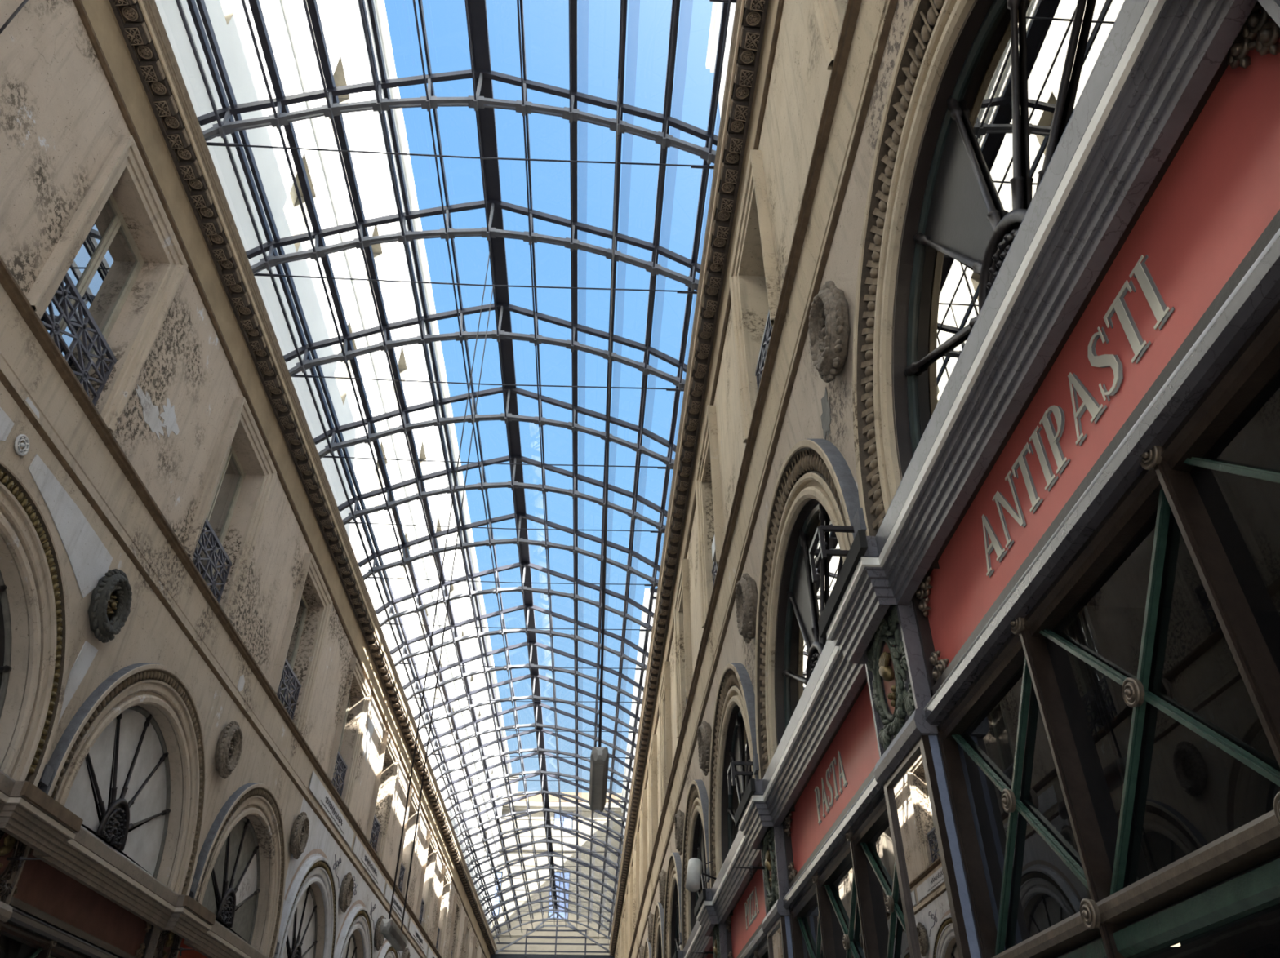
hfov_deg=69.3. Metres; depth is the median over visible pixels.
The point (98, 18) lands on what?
trim
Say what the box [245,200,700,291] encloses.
roof truss
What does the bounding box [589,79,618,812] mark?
pendant lamp
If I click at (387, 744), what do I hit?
window
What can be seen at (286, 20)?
apartment building
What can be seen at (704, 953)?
bracket
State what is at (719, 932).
pilaster
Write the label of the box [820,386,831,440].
plaster patch
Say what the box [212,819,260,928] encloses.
fan grille
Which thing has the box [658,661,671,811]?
window
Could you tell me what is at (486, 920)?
rod
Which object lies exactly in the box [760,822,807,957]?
pilaster
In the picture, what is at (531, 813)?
roof truss
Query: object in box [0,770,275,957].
cornice
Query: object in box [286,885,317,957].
fan grille
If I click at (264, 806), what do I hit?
window
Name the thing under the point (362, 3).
purlin
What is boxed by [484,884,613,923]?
roof truss
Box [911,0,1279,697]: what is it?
sign panel
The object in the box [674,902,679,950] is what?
fan grille
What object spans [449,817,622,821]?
rod
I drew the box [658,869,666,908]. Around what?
medallion
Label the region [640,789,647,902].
window
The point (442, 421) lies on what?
roof truss
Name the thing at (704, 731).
medallion
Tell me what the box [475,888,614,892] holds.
rod
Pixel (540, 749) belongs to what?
roof truss
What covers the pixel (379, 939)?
medallion
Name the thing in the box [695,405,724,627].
window
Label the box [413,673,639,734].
roof truss
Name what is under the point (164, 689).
window
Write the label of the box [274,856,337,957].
window
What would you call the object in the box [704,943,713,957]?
sign panel
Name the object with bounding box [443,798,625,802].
rod
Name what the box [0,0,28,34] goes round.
cable
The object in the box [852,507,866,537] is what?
spotlight
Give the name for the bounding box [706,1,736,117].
building
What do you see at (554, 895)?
roof truss
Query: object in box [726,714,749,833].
fan grille
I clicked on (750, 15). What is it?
crown molding
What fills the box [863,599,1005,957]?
pilaster
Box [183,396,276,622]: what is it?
window
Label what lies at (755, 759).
spotlight
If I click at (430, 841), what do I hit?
window
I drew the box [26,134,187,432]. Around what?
window
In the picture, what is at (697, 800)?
window
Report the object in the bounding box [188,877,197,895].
spotlight
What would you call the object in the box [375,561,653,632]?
roof truss
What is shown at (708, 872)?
spotlight
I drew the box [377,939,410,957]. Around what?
scrollwork
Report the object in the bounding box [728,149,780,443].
window
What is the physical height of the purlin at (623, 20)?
0.614 m
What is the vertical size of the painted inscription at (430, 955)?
0.330 m
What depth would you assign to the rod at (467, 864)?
37.95 m
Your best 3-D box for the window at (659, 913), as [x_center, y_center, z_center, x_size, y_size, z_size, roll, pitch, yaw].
[0.490,10.929,21.068,0.252,2.332,3.930,2,-37,-2]
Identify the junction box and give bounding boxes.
[711,534,715,561]
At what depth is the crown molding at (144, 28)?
13.28 m
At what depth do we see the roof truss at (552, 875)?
44.81 m
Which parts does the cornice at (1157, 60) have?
dark corona panel, dark corona panel, dark corona panel, dark corona panel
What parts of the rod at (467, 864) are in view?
rod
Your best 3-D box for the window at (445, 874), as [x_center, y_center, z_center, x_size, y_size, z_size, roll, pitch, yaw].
[-7.172,15.312,32.862,0.415,2.625,1.770,2,-37,-2]
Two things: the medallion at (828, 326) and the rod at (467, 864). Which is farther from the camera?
the rod at (467, 864)
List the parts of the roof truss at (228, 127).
node plate, node plate, node plate, node plate, node plate, node plate, node plate, node plate, node plate, node plate, node plate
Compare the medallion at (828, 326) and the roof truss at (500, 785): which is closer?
the medallion at (828, 326)
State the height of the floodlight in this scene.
0.409 m
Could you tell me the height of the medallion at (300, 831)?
0.799 m
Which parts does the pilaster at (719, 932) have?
cartouche frame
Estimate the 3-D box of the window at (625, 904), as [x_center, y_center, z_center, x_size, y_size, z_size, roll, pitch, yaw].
[-0.346,17.916,36.318,0.535,2.625,1.770,2,-37,-2]
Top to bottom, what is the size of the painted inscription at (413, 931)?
0.330 m
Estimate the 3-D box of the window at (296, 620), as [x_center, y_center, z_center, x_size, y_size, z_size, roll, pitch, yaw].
[-6.077,2.896,16.335,0.415,2.625,1.770,2,-37,-2]
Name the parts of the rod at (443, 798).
rod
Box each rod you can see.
[206,142,714,168]
[253,273,697,293]
[292,374,684,391]
[323,455,673,469]
[346,521,663,533]
[367,577,653,586]
[385,622,650,631]
[399,662,643,670]
[411,697,638,703]
[422,727,635,733]
[426,753,631,759]
[435,777,628,782]
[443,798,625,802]
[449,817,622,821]
[455,834,621,838]
[461,849,618,853]
[466,863,617,867]
[471,876,615,879]
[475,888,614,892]
[480,900,612,902]
[483,910,610,912]
[486,920,610,922]
[489,928,608,930]
[493,937,607,938]
[709,0,736,3]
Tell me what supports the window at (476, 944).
in the wall at (61, 118)
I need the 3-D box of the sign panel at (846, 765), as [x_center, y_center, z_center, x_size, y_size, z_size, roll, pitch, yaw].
[1.448,2.311,7.052,0.110,0.820,3.390,2,-37,-2]
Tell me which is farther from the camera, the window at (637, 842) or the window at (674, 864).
the window at (637, 842)
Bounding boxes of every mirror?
[766,915,788,957]
[889,750,959,957]
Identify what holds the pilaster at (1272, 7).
attached to the wall at (800, 77)
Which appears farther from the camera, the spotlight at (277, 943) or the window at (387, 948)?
the window at (387, 948)
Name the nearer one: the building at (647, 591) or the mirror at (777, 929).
the mirror at (777, 929)
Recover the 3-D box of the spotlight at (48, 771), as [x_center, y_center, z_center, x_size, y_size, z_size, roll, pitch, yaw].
[-5.600,2.807,8.655,0.100,0.240,0.140,2,-37,-2]
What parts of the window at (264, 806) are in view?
frame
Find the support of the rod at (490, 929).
attached to the purlin at (201, 4)
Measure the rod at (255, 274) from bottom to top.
0.072 m
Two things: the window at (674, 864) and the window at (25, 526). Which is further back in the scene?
the window at (674, 864)
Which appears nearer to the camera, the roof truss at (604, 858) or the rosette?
the rosette
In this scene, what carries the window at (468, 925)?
in the wall at (61, 118)
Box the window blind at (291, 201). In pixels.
[283,182,297,222]
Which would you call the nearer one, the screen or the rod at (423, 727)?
the rod at (423, 727)
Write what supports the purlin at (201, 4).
attached to the roof truss at (228, 127)
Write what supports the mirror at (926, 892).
attached to the pilaster at (939, 922)
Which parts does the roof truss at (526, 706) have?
node plate, node plate, node plate, node plate, node plate, node plate, node plate, node plate, node plate, node plate, node plate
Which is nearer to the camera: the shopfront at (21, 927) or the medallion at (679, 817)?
the shopfront at (21, 927)
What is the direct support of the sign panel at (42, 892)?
attached to the wall at (61, 118)
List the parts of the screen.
post, cross rail, post, post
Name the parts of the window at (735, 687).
pane, pane, frame, vent panel, pane, pane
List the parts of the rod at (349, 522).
rod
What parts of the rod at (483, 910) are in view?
rod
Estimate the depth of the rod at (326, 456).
16.45 m
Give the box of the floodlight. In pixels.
[685,857,716,892]
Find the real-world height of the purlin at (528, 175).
0.744 m
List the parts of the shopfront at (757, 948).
head rail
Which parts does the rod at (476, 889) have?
rod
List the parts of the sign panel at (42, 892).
board frame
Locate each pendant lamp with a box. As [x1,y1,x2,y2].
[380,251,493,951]
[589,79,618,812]
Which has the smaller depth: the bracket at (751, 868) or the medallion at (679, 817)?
the bracket at (751, 868)
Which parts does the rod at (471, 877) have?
rod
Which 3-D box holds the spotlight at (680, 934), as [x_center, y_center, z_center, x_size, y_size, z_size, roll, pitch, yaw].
[0.719,7.763,15.558,0.100,0.240,0.140,2,-37,-2]
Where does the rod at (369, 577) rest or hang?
attached to the purlin at (201, 4)
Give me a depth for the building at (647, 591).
43.62 m
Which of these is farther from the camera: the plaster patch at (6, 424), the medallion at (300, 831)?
the medallion at (300, 831)
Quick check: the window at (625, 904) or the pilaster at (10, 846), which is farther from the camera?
the window at (625, 904)
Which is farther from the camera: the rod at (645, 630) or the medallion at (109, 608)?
the rod at (645, 630)
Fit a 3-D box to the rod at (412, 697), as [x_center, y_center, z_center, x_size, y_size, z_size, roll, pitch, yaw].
[-3.054,5.918,24.736,6.310,0.072,0.035,2,-37,-2]
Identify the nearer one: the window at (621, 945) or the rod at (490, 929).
the window at (621, 945)
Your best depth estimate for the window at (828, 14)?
6.61 m
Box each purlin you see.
[175,0,501,942]
[240,0,511,937]
[302,0,522,933]
[358,0,533,929]
[413,0,544,927]
[464,0,557,926]
[516,0,566,920]
[568,0,578,929]
[587,0,627,929]
[597,0,680,939]
[608,0,731,944]
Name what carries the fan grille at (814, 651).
attached to the window at (813, 468)
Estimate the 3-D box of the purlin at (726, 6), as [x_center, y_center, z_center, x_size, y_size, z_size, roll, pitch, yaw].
[-0.145,7.551,27.259,0.082,0.564,59.400,2,-37,-2]
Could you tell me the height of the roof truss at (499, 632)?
1.865 m
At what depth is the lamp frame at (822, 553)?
5.87 m
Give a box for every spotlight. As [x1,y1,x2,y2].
[37,764,54,788]
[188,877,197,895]
[274,942,279,954]
[679,932,682,944]
[706,866,710,882]
[752,753,759,775]
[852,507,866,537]
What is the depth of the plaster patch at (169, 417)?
11.10 m
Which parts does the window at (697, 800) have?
frame, pane, vent panel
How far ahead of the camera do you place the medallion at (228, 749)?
12.95 m
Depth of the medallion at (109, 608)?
9.68 m
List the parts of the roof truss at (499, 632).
node plate, node plate, node plate, node plate, node plate, node plate, node plate, node plate, node plate, node plate, node plate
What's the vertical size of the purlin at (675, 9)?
0.624 m
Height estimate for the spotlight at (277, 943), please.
0.240 m
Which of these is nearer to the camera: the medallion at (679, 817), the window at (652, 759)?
the medallion at (679, 817)
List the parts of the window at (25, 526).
frame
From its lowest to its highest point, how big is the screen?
3.137 m
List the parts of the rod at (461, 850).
rod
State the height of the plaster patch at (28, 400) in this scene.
0.055 m
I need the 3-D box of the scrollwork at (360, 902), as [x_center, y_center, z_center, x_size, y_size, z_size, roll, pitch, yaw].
[-6.457,10.646,21.715,0.020,1.550,5.224,2,-37,-2]
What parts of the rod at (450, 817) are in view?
rod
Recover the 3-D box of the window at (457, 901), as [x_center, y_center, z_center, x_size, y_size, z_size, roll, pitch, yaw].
[-7.391,17.795,36.167,0.415,2.625,1.770,2,-37,-2]
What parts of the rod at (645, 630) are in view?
rod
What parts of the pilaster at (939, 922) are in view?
cartouche frame, mirror frame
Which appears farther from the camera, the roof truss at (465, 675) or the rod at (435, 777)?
the rod at (435, 777)
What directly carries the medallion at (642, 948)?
attached to the wall at (800, 77)
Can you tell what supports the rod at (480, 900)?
attached to the purlin at (201, 4)
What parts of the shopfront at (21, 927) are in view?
head rail, post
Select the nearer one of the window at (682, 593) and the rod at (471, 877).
the window at (682, 593)
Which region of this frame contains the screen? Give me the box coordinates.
[490,912,614,957]
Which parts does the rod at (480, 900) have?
rod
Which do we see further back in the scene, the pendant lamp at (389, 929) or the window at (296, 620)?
the window at (296, 620)
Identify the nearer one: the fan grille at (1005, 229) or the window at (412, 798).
the fan grille at (1005, 229)
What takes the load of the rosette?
attached to the wall at (61, 118)
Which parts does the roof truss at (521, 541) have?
node plate, node plate, node plate, node plate, node plate, node plate, node plate, node plate, node plate, node plate, node plate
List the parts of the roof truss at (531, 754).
node plate, node plate, node plate, node plate, node plate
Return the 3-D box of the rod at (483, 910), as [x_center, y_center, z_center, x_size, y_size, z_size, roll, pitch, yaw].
[-4.368,20.818,44.568,6.310,0.072,0.035,2,-37,-2]
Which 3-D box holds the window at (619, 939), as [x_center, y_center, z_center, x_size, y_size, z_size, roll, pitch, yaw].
[-0.784,22.883,42.928,0.535,2.625,1.770,2,-37,-2]
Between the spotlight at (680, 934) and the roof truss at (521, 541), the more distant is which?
the roof truss at (521, 541)
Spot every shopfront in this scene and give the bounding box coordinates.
[0,907,119,957]
[739,927,768,957]
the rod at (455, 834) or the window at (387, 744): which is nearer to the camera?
the window at (387, 744)
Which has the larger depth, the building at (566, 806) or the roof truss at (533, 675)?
the building at (566, 806)
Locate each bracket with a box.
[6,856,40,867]
[170,947,195,955]
[693,951,713,957]
[733,865,764,875]
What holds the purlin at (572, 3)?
attached to the roof truss at (228, 127)
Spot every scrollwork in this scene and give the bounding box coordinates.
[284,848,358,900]
[335,900,386,946]
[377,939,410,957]
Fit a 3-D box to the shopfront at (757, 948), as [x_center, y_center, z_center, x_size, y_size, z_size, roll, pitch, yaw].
[1.203,6.564,9.026,0.177,3.550,3.394,2,-37,-2]
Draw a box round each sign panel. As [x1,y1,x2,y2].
[8,848,154,957]
[177,937,208,957]
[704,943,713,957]
[725,858,765,957]
[782,676,879,890]
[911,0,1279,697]
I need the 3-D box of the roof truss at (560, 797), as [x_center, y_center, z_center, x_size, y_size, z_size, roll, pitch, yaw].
[-3.662,12.673,34.952,6.629,1.865,0.140,2,-37,-2]
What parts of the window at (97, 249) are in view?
pane, balcony railing, rail, sash, pane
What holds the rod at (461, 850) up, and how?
attached to the purlin at (201, 4)
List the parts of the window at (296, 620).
balcony railing, rail, pane, sash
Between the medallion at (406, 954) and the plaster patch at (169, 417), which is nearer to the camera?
the plaster patch at (169, 417)
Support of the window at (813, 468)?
in the wall at (800, 77)
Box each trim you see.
[0,256,442,957]
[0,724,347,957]
[72,0,490,957]
[628,0,897,957]
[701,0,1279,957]
[1069,611,1180,946]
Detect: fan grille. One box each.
[0,584,11,672]
[86,713,170,850]
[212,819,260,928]
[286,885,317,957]
[346,935,356,957]
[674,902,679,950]
[696,823,707,897]
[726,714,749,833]
[782,502,843,685]
[903,0,1086,376]
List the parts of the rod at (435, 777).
rod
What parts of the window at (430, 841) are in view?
balcony railing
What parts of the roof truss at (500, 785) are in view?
node plate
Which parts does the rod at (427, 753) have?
rod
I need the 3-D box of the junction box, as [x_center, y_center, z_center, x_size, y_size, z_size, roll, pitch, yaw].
[1.048,0.897,12.079,0.180,0.240,0.308,2,-37,-2]
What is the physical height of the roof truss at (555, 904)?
1.865 m
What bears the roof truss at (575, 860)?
on the crown molding at (750, 15)
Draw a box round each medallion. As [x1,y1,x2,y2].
[88,568,132,643]
[214,721,243,778]
[289,812,309,859]
[338,872,354,912]
[373,915,384,951]
[401,947,409,957]
[639,945,644,957]
[647,912,653,946]
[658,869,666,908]
[674,809,684,855]
[697,720,711,776]
[735,573,757,644]
[808,280,850,382]
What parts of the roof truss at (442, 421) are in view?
node plate, node plate, node plate, node plate, node plate, node plate, node plate, node plate, node plate, node plate, node plate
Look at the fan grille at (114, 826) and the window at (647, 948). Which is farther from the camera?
the window at (647, 948)
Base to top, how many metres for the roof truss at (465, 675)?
1.865 m
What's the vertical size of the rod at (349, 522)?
0.072 m
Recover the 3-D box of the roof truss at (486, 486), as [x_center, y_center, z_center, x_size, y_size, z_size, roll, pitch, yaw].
[-2.567,0.257,18.425,6.629,1.865,0.140,2,-37,-2]
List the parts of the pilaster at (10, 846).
cartouche frame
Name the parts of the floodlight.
arm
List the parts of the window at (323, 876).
frame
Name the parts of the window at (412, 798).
balcony railing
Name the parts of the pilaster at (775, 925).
cartouche frame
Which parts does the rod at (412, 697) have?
rod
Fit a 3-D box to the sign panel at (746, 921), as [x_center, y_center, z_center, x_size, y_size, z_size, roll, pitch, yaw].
[1.229,4.794,10.357,0.110,0.820,3.390,2,-37,-2]
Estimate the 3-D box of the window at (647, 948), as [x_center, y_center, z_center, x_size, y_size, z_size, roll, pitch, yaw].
[0.271,13.412,24.374,0.252,2.332,3.930,2,-37,-2]
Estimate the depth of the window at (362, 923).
21.05 m
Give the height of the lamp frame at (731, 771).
0.235 m
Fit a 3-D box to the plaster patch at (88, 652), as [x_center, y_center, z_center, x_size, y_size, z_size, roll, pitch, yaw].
[-5.658,2.084,9.257,0.008,0.980,0.320,2,-37,-2]
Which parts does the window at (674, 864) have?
frame, pane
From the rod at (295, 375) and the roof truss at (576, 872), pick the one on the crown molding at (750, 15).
the roof truss at (576, 872)
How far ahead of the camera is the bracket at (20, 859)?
8.22 m
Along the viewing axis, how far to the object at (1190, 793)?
4.97 m
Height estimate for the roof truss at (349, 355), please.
1.865 m
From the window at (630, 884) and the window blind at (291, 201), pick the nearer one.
the window blind at (291, 201)
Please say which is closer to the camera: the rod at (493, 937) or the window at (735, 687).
the window at (735, 687)
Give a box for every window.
[0,455,70,786]
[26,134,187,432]
[39,662,207,895]
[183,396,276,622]
[188,782,286,957]
[271,553,333,734]
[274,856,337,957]
[327,657,371,808]
[334,906,373,957]
[365,732,399,862]
[378,942,399,957]
[394,787,420,901]
[415,831,437,932]
[432,865,451,956]
[447,893,462,957]
[461,916,471,957]
[471,937,479,957]
[617,937,620,957]
[619,918,623,957]
[623,894,627,957]
[627,866,633,957]
[632,832,639,933]
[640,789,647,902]
[643,938,652,957]
[648,734,657,863]
[651,902,664,957]
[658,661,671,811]
[663,852,681,957]
[673,559,692,737]
[681,779,710,950]
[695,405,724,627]
[708,662,758,888]
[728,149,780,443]
[755,439,860,779]
[811,0,844,70]
[852,0,1124,536]
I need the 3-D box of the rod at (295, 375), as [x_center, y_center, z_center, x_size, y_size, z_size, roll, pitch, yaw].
[-2.397,-1.532,14.820,6.310,0.072,0.035,2,-37,-2]
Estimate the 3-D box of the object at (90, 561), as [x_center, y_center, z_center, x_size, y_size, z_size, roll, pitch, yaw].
[-5.599,0.546,9.033,0.008,0.650,1.770,2,-37,-2]
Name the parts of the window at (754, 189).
rail, balcony railing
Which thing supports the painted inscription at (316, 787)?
attached to the wall at (61, 118)
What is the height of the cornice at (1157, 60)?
0.436 m
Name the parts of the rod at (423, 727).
rod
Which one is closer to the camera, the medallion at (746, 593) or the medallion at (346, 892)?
the medallion at (746, 593)
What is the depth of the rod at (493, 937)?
49.53 m
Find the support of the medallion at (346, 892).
attached to the wall at (61, 118)
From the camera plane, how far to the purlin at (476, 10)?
15.28 m
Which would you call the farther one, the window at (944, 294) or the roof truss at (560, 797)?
the roof truss at (560, 797)
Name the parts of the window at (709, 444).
rail, balcony railing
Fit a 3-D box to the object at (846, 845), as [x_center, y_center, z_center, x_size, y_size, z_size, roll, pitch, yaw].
[1.422,4.081,5.721,0.177,3.550,3.394,2,-37,-2]
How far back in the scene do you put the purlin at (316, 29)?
14.51 m
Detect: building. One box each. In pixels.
[155,0,511,928]
[491,775,622,955]
[620,588,657,842]
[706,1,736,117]
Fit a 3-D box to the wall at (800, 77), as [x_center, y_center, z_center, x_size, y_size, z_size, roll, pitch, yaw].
[1.858,12.684,23.780,3.320,11.508,60.410,2,-37,-2]
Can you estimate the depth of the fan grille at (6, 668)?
8.35 m
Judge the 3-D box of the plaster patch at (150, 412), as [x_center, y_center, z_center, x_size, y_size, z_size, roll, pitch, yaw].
[-5.624,-0.773,10.630,0.006,0.334,0.863,2,-37,-2]
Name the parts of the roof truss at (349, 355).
node plate, node plate, node plate, node plate, node plate, node plate, node plate, node plate, node plate, node plate, node plate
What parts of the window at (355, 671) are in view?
balcony railing, sash, rail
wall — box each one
[0,0,483,957]
[627,0,994,957]
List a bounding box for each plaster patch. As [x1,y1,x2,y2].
[0,407,14,441]
[25,396,39,418]
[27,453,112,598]
[57,640,97,724]
[134,384,165,439]
[159,398,179,437]
[236,675,244,691]
[363,716,374,761]
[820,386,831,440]
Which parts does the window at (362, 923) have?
frame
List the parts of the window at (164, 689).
frame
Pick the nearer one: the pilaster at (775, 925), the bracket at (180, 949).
the pilaster at (775, 925)
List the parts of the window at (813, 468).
pane, pane, frame, vent panel, pane, pane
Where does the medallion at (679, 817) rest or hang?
attached to the wall at (800, 77)
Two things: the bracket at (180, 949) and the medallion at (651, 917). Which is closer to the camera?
the bracket at (180, 949)
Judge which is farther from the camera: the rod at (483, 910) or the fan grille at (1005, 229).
the rod at (483, 910)
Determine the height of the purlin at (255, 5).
0.589 m
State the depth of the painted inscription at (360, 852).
21.75 m
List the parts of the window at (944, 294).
pane, pane, frame, vent panel, pane, pane, pane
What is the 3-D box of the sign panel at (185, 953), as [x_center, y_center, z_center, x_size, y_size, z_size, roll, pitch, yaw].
[-6.124,7.045,13.214,0.110,0.640,3.390,2,-37,-2]
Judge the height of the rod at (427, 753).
0.072 m
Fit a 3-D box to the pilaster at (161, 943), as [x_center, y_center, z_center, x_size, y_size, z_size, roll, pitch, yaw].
[-5.974,7.219,10.501,0.255,4.264,0.810,2,-37,-2]
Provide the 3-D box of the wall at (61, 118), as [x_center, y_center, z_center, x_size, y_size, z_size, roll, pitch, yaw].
[-8.193,12.389,23.448,3.200,11.453,60.230,2,-37,-2]
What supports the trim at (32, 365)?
attached to the wall at (61, 118)
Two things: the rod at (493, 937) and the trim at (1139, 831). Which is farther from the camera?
the rod at (493, 937)
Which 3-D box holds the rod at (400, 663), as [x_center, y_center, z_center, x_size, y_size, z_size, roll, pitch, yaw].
[-2.945,4.676,23.083,6.310,0.072,0.035,2,-37,-2]
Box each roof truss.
[197,69,718,164]
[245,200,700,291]
[283,302,687,390]
[313,386,676,469]
[337,454,667,533]
[358,512,660,586]
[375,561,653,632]
[390,604,648,671]
[402,641,644,705]
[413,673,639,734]
[423,702,636,759]
[431,728,633,783]
[440,751,630,804]
[446,773,627,822]
[453,790,625,839]
[458,807,622,854]
[464,822,621,868]
[469,837,619,881]
[473,850,617,893]
[477,862,616,904]
[480,874,614,914]
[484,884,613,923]
[488,894,612,932]
[491,903,611,940]
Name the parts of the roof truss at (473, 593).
node plate, node plate, node plate, node plate, node plate, node plate, node plate, node plate, node plate, node plate, node plate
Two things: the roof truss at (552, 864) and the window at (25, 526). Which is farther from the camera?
the roof truss at (552, 864)
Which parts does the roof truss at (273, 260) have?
node plate, node plate, node plate, node plate, node plate, node plate, node plate, node plate, node plate, node plate, node plate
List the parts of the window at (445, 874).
balcony railing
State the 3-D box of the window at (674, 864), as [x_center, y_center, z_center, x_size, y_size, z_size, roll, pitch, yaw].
[0.709,8.445,17.763,0.252,2.332,3.930,2,-37,-2]
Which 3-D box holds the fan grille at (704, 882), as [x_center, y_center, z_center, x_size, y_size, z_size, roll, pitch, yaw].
[0.997,6.152,14.320,0.094,1.822,2.606,2,-37,-2]
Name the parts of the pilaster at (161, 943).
cartouche frame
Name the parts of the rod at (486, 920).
rod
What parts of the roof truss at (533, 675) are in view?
node plate, node plate, node plate, node plate, node plate, node plate, node plate, node plate, node plate, node plate, node plate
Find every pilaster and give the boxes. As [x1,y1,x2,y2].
[0,830,31,928]
[145,926,182,957]
[711,921,727,957]
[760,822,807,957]
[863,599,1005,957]
[1257,0,1279,27]
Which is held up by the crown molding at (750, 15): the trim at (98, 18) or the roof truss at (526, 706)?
the roof truss at (526, 706)
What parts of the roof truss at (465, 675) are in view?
node plate, node plate, node plate, node plate, node plate, node plate, node plate, node plate, node plate, node plate, node plate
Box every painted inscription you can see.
[309,770,354,848]
[352,835,385,894]
[384,883,408,928]
[408,918,427,955]
[426,946,435,957]
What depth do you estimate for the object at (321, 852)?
17.55 m
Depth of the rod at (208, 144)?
11.49 m
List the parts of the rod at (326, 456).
rod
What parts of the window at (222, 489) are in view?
balcony railing, pane, rail, sash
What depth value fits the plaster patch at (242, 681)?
13.59 m
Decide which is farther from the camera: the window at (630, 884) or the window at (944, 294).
the window at (630, 884)
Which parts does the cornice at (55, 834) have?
dark corona panel, dark corona panel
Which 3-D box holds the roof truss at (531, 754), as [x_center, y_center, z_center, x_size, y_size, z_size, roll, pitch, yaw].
[-3.443,10.190,31.646,6.629,1.865,0.140,2,-37,-2]
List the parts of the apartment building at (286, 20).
roof cornice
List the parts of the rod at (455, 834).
rod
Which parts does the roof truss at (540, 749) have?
node plate, node plate, node plate, node plate, node plate, node plate, node plate, node plate, node plate, node plate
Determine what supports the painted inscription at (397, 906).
attached to the wall at (61, 118)
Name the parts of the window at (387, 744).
balcony railing, rail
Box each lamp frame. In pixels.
[727,761,753,795]
[808,524,854,582]
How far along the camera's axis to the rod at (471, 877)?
39.55 m
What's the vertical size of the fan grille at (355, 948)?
1.499 m
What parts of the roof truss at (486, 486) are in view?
node plate, node plate, node plate, node plate, node plate, node plate, node plate, node plate, node plate, node plate, node plate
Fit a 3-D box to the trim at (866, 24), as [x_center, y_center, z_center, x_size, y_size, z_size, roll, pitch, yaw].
[0.183,11.323,24.879,0.148,0.654,60.110,2,-37,-2]
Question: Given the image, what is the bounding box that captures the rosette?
[14,434,29,456]
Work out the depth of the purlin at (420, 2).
14.90 m
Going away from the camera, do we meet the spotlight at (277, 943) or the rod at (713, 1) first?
the rod at (713, 1)
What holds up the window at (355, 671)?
in the wall at (61, 118)
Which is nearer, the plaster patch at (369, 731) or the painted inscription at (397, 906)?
the plaster patch at (369, 731)
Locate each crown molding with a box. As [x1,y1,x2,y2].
[108,0,497,955]
[608,0,768,956]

